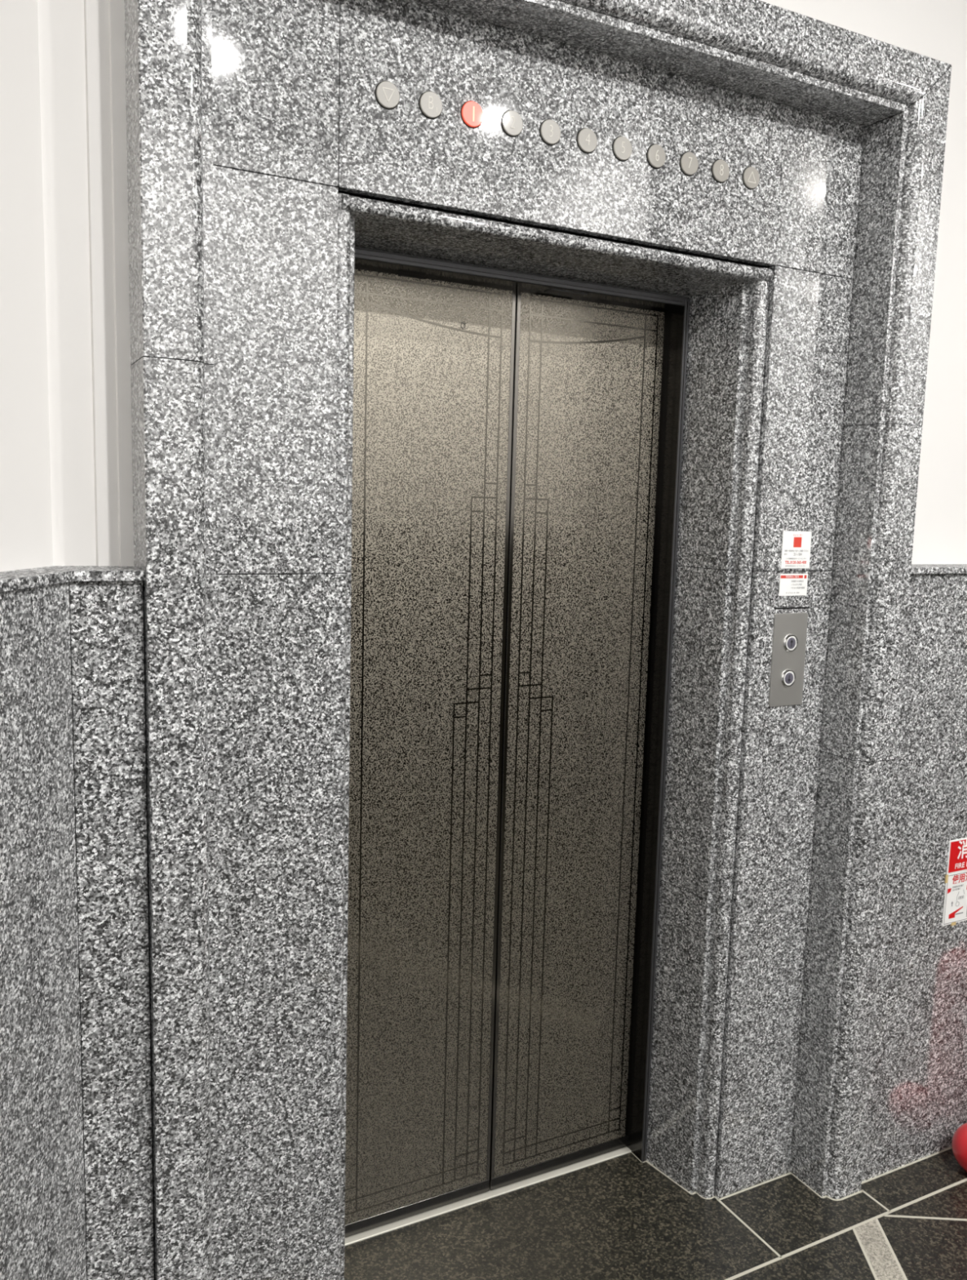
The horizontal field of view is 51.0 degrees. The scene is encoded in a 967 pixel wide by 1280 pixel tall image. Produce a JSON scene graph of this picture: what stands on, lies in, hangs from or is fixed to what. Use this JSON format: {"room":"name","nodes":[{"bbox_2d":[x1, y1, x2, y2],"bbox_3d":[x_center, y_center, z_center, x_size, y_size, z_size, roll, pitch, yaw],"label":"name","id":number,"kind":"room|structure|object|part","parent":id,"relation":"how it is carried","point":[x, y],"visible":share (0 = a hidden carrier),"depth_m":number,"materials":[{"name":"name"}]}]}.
{"room":"elevator lobby","nodes":[
{"label":"elevator lobby","id":0,"kind":"room"},
{"bbox_2d":[0,0,133,571],"bbox_3d":[-0.793,-0.814,-0.480,0.192,1.906,4.132,2,7,5],"label":"wall","id":1,"kind":"structure","parent":0,"point":[66,483],"depth_m":1.50,"materials":[{"name":"white paint"}]},
{"bbox_2d":[0,580,154,1279],"bbox_3d":[-0.717,0.887,-0.302,0.243,1.480,4.240,2,7,2],"label":"wall","id":2,"kind":"structure","parent":0,"point":[76,1171],"depth_m":1.50,"materials":[{"name":"grey stone"}]},
{"bbox_2d":[0,565,145,591],"bbox_3d":[-0.724,0.148,-0.428,0.232,0.014,4.190,2,7,3],"label":"ledge","id":3,"kind":"object","parent":2,"relation":"on","point":[15,580],"visible":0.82,"depth_m":1.46,"materials":[{"name":"grey stone"}]},
{"bbox_2d":[124,0,220,1279],"bbox_3d":[-0.488,0.109,1.612,0.107,2.543,0.145,-2,8,-27],"label":"door surround","id":4,"kind":"object","parent":2,"relation":"attached to","point":[168,43],"visible":0.93,"depth_m":1.53,"materials":[{"name":"grey stone"}]},
{"bbox_2d":[211,0,966,1279],"bbox_3d":[1.708,-0.432,2.920,5.247,3.400,0.301,-2,8,-27],"label":"wall","id":5,"kind":"structure","parent":0,"point":[299,122],"depth_m":1.83,"materials":[{"name":"grey stone"}]},
{"bbox_2d":[374,80,399,110],"bbox_3d":[-0.160,-0.911,1.696,0.045,0.045,0.006,-2,8,-27],"label":"indicator","id":6,"kind":"object","parent":5,"relation":"attached to","point":[387,95],"visible":1,"depth_m":1.69,"materials":[{"name":"grey plastic"}]},
{"bbox_2d":[344,266,515,1237],"bbox_3d":[-0.151,0.279,2.174,0.418,2.068,0.033,-2,8,-27],"label":"door","id":7,"kind":"structure","parent":5,"relation":"in","point":[433,357],"depth_m":2.16,"materials":[{"name":"grey metal"}]},
{"bbox_2d":[418,90,442,119],"bbox_3d":[-0.090,-0.914,1.733,0.045,0.045,0.006,-2,8,-27],"label":"indicator","id":8,"kind":"object","parent":5,"relation":"attached to","point":[430,104],"visible":1,"depth_m":1.73,"materials":[{"name":"grey plastic"}]},
{"bbox_2d":[460,100,484,128],"bbox_3d":[-0.019,-0.917,1.769,0.045,0.045,0.006,-2,8,-27],"label":"indicator","id":9,"kind":"object","parent":5,"relation":"attached to","point":[471,113],"visible":1,"depth_m":1.77,"materials":[{"name":"red plastic"}]},
{"bbox_2d":[344,1146,631,1245],"bbox_3d":[-0.004,1.300,2.424,0.796,0.006,0.107,-2,8,-27],"label":"door sill","id":10,"kind":"structure","parent":5,"relation":"attached to","point":[364,1235],"depth_m":2.37,"materials":[{"name":"silver metal"}]},
{"bbox_2d":[500,110,523,137],"bbox_3d":[0.051,-0.920,1.806,0.045,0.045,0.006,-2,8,-27],"label":"indicator","id":11,"kind":"object","parent":5,"relation":"attached to","point":[512,124],"visible":1,"depth_m":1.80,"materials":[{"name":"grey plastic"}]},
{"bbox_2d":[329,192,770,1279],"bbox_3d":[0.076,0.266,2.191,0.957,2.116,0.330,-2,8,-27],"label":"door frame","id":12,"kind":"structure","parent":5,"relation":"attached to","point":[727,332],"depth_m":2.29,"materials":[{"name":"grey stone"}]},
{"bbox_2d":[539,119,560,145],"bbox_3d":[0.122,-0.922,1.843,0.045,0.045,0.006,-2,8,-27],"label":"indicator","id":13,"kind":"object","parent":5,"relation":"attached to","point":[549,130],"visible":1,"depth_m":1.84,"materials":[{"name":"grey plastic"}]},
{"bbox_2d":[342,194,773,297],"bbox_3d":[0.140,-0.759,1.989,0.960,0.041,0.193,-2,8,-27],"label":"lintel","id":14,"kind":"object","parent":5,"relation":"attached to","point":[381,225],"visible":0.87,"depth_m":1.94,"materials":[{"name":"grey stone"}]},
{"bbox_2d":[488,288,668,1190],"bbox_3d":[0.221,0.264,2.369,0.414,2.068,0.031,-2,8,-27],"label":"door","id":15,"kind":"structure","parent":5,"relation":"in","point":[589,375],"depth_m":2.34,"materials":[{"name":"grey metal"}]},
{"bbox_2d":[576,127,597,153],"bbox_3d":[0.192,-0.925,1.879,0.045,0.045,0.006,-2,8,-27],"label":"indicator","id":16,"kind":"object","parent":5,"relation":"attached to","point":[586,139],"visible":1,"depth_m":1.88,"materials":[{"name":"grey plastic"}]},
{"bbox_2d":[612,136,632,161],"bbox_3d":[0.263,-0.928,1.916,0.045,0.045,0.006,-2,8,-27],"label":"indicator","id":17,"kind":"object","parent":5,"relation":"attached to","point":[622,149],"visible":1,"depth_m":1.91,"materials":[{"name":"grey plastic"}]},
{"bbox_2d":[646,143,666,168],"bbox_3d":[0.333,-0.931,1.952,0.045,0.045,0.006,-2,8,-27],"label":"indicator","id":18,"kind":"object","parent":5,"relation":"attached to","point":[655,153],"visible":1,"depth_m":1.95,"materials":[{"name":"grey plastic"}]},
{"bbox_2d":[405,0,951,127],"bbox_3d":[0.219,-1.126,1.807,1.629,0.107,0.145,-2,8,-27],"label":"door surround","id":19,"kind":"object","parent":5,"relation":"attached to","point":[760,49],"visible":0.95,"depth_m":1.90,"materials":[{"name":"grey stone"}]},
{"bbox_2d":[680,151,698,176],"bbox_3d":[0.403,-0.934,1.989,0.045,0.045,0.006,-2,8,-27],"label":"indicator","id":20,"kind":"object","parent":5,"relation":"attached to","point":[689,164],"visible":1,"depth_m":1.99,"materials":[{"name":"grey plastic"}]},
{"bbox_2d":[711,159,729,182],"bbox_3d":[0.474,-0.937,2.026,0.045,0.045,0.006,-2,8,-27],"label":"indicator","id":21,"kind":"object","parent":5,"relation":"attached to","point":[720,168],"visible":1,"depth_m":2.02,"materials":[{"name":"grey plastic"}]},
{"bbox_2d":[742,166,759,190],"bbox_3d":[0.544,-0.939,2.062,0.045,0.045,0.006,-2,8,-27],"label":"indicator","id":22,"kind":"object","parent":5,"relation":"attached to","point":[750,175],"visible":1,"depth_m":2.06,"materials":[{"name":"grey plastic"}]},
{"bbox_2d":[768,612,808,706],"bbox_3d":[0.686,0.044,2.276,0.098,0.210,0.009,-2,8,-27],"label":"plate","id":23,"kind":"object","parent":5,"relation":"attached to","point":[790,629],"visible":1,"depth_m":2.27,"materials":[{"name":"silver metal"}]},
{"bbox_2d":[778,573,808,595],"bbox_3d":[0.690,-0.123,2.258,0.082,0.049,0.002,-2,8,-27],"label":"sticker","id":24,"kind":"object","parent":5,"relation":"attached to","point":[790,584],"visible":1,"depth_m":2.26,"materials":[{"name":"white paper"}]},
{"bbox_2d":[786,580,804,593],"bbox_3d":[0.696,-0.118,2.261,0.055,0.030,0.001,-2,8,-27],"label":"print","id":25,"kind":"object","parent":24,"relation":"attached to","point":[792,586],"depth_m":2.26,"materials":[{"name":"grey paper"}]},
{"bbox_2d":[781,530,812,568],"bbox_3d":[0.694,-0.200,2.249,0.084,0.082,0.002,-2,8,-27],"label":"sticker","id":26,"kind":"object","parent":5,"relation":"attached to","point":[796,546],"visible":1,"depth_m":2.25,"materials":[{"name":"white paper"}]},
{"bbox_2d":[784,550,808,566],"bbox_3d":[0.694,-0.181,2.251,0.071,0.037,0.001,-2,8,-27],"label":"print","id":27,"kind":"object","parent":26,"relation":"on","point":[792,557],"depth_m":2.25,"materials":[{"name":"grey paper"}]},
{"bbox_2d":[790,65,951,1199],"bbox_3d":[0.862,0.055,2.315,0.107,2.543,0.145,-2,8,-27],"label":"door surround","id":28,"kind":"object","parent":5,"relation":"attached to","point":[903,161],"visible":0.94,"depth_m":2.26,"materials":[{"name":"grey stone"}]},
{"bbox_2d":[344,1146,966,1279],"bbox_3d":[1.410,1.563,0.880,8.000,0.051,4.250,-2,8,-27],"label":"floor","id":29,"kind":"structure","parent":0,"point":[622,1217],"depth_m":2.27,"materials":[{"name":"stone"}]},
{"bbox_2d":[951,1122,966,1172],"bbox_3d":[1.320,1.046,2.528,0.322,0.542,0.140,-2,8,-27],"label":"fire extinguisher","id":30,"kind":"object","parent":29,"relation":"on","point":[959,1143],"visible":1,"depth_m":2.50,"materials":[{"name":"red metal"}]},
{"bbox_2d":[862,573,966,1182],"bbox_3d":[2.474,0.509,3.288,3.617,1.480,0.209,-2,8,-27],"label":"wall","id":31,"kind":"structure","parent":0,"point":[917,1102],"depth_m":2.44,"materials":[{"name":"grey stone"}]},
{"bbox_2d":[911,564,966,573],"bbox_3d":[2.515,-0.227,3.153,3.617,0.014,0.139,-2,8,-27],"label":"ledge","id":32,"kind":"object","parent":31,"relation":"on","point":[916,568],"visible":0.62,"depth_m":2.32,"materials":[{"name":"grey stone"}]},
{"bbox_2d":[942,837,966,925],"bbox_3d":[1.224,0.592,2.523,0.228,0.221,0.004,-2,8,-27],"label":"fire sign","id":33,"kind":"object","parent":31,"relation":"attached to","point":[955,906],"visible":1,"depth_m":2.49,"materials":[{"name":"white plastic"}]},
{"bbox_3d":[1.225,0.632,2.530,0.224,0.130,0.003,-2,8,-27],"label":"plate","id":34,"kind":"part","parent":33,"relation":"part of","materials":[{"name":"white plastic"}]},
{"bbox_3d":[1.228,0.525,2.516,0.224,0.086,0.003,-2,8,-27],"label":"plate","id":35,"kind":"part","parent":33,"relation":"part of","materials":[{"name":"red plastic"}]}
]}

